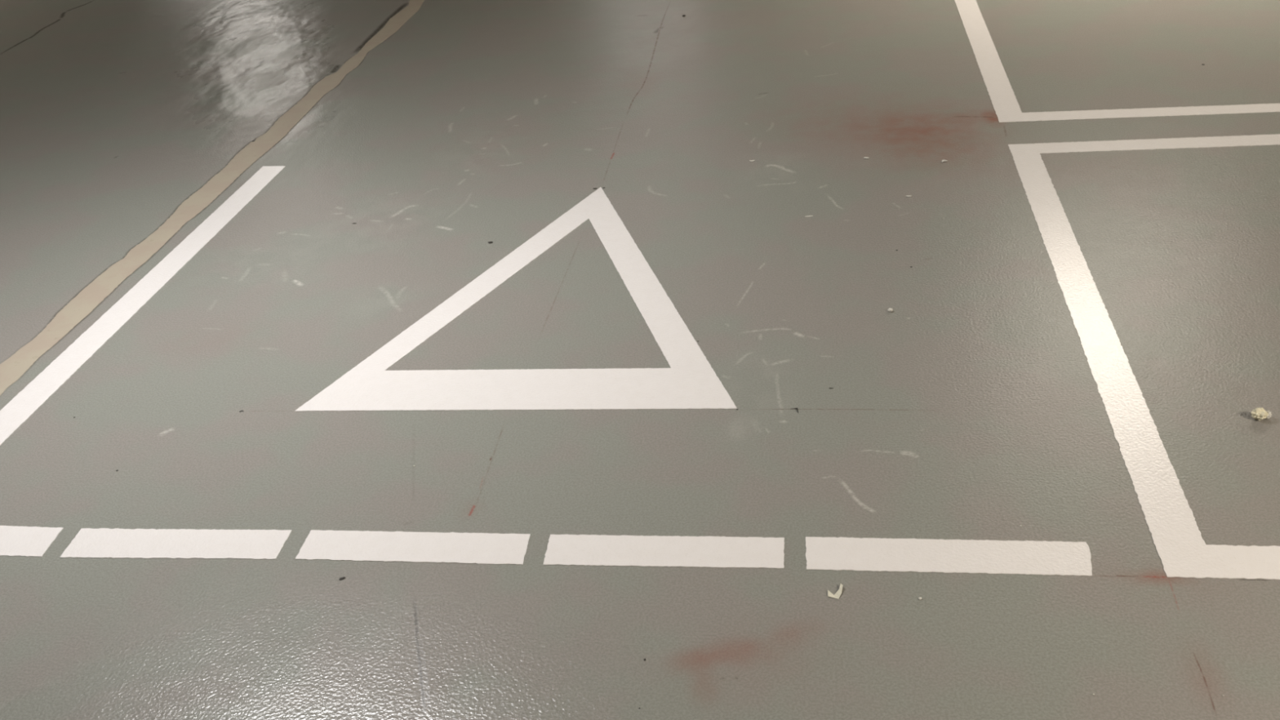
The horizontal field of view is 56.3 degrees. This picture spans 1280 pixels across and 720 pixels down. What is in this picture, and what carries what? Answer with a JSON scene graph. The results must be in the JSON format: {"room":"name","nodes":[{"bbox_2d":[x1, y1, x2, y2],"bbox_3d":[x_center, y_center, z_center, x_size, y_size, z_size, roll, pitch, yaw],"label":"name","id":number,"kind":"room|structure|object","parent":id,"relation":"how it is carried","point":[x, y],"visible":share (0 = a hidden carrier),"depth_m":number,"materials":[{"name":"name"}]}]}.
{"room":"parking garage","nodes":[
{"label":"parking garage","id":0,"kind":"room"},
{"bbox_2d":[0,0,1279,719],"bbox_3d":[0.050,-2.175,6.916,24.000,0.001,26.000,-1,30,9],"label":"floor","id":1,"kind":"structure","parent":0,"point":[973,407],"depth_m":3.26,"materials":[{"name":"paint"}]},
{"bbox_2d":[0,525,63,556],"bbox_3d":[-1.484,0.412,2.737,0.316,0.001,0.111,-1,30,9],"label":"dash marking","id":2,"kind":"object","parent":1,"relation":"on","point":[27,541],"visible":1,"depth_m":2.72,"materials":[{"name":"white paint"}]},
{"bbox_2d":[0,165,285,444],"bbox_3d":[-1.606,-0.193,3.797,0.109,0.001,2.290,-1,30,9],"label":"line marking","id":3,"kind":"object","parent":1,"relation":"on","point":[17,411],"visible":1,"depth_m":3.72,"materials":[{"name":"white paint"}]},
{"bbox_2d":[59,528,292,559],"bbox_3d":[-1.036,0.410,2.665,0.514,0.001,0.108,-1,30,9],"label":"dash marking","id":4,"kind":"object","parent":1,"relation":"on","point":[116,543],"visible":1,"depth_m":2.66,"materials":[{"name":"white paint"}]},
{"bbox_2d":[0,0,426,398],"bbox_3d":[-1.492,-1.355,5.774,0.173,0.001,6.376,-1,30,8],"label":"strip","id":5,"kind":"object","parent":1,"relation":"on","point":[90,297],"visible":1,"depth_m":4.39,"materials":[{"name":"concrete"}]},
{"bbox_2d":[294,529,530,564],"bbox_3d":[-0.489,0.404,2.581,0.508,0.001,0.105,-1,30,9],"label":"dash marking","id":6,"kind":"object","parent":1,"relation":"on","point":[329,544],"visible":1,"depth_m":2.58,"materials":[{"name":"white paint"}]},
{"bbox_2d":[294,186,737,411],"bbox_3d":[-0.236,-0.245,3.652,1.153,0.001,1.469,-1,30,9],"label":"triangle marking","id":7,"kind":"object","parent":1,"relation":"on","point":[691,382],"visible":1,"depth_m":3.18,"materials":[{"name":"white paint"}]},
{"bbox_2d":[542,533,784,568],"bbox_3d":[0.049,0.399,2.496,0.503,0.001,0.101,-1,30,9],"label":"dash marking","id":8,"kind":"object","parent":1,"relation":"on","point":[722,552],"visible":1,"depth_m":2.49,"materials":[{"name":"white paint"}]},
{"bbox_2d":[827,583,842,599],"bbox_3d":[0.383,0.453,2.341,0.030,0.007,0.039,-1,30,9],"label":"paper scrap","id":9,"kind":"object","parent":1,"relation":"on","point":[837,594],"visible":1,"depth_m":2.34,"materials":[{"name":"white paper"}]},
{"bbox_2d":[805,537,1092,576],"bbox_3d":[0.617,0.394,2.407,0.562,0.001,0.108,-1,30,9],"label":"dash marking","id":10,"kind":"object","parent":1,"relation":"on","point":[846,553],"visible":1,"depth_m":2.40,"materials":[{"name":"white paint"}]},
{"bbox_2d":[954,0,1279,122],"bbox_3d":[3.345,-1.859,5.806,3.554,0.001,3.763,-1,30,9],"label":"box marking","id":11,"kind":"object","parent":1,"relation":"on","point":[1006,108],"visible":1,"depth_m":4.61,"materials":[{"name":"white paint"}]},
{"bbox_2d":[1008,133,1279,579],"bbox_3d":[2.922,-0.196,3.024,3.560,0.001,2.387,-1,30,9],"label":"box marking","id":12,"kind":"object","parent":1,"relation":"on","point":[1181,548],"visible":1,"depth_m":2.87,"materials":[{"name":"white paint"}]},
{"bbox_2d":[1250,407,1271,420],"bbox_3d":[1.409,0.120,2.711,0.043,0.033,0.035,-21,33,-24],"label":"foam wad","id":13,"kind":"object","parent":1,"relation":"on","point":[1259,414],"visible":1,"depth_m":2.70,"materials":[{"name":"plastic"}]}
]}

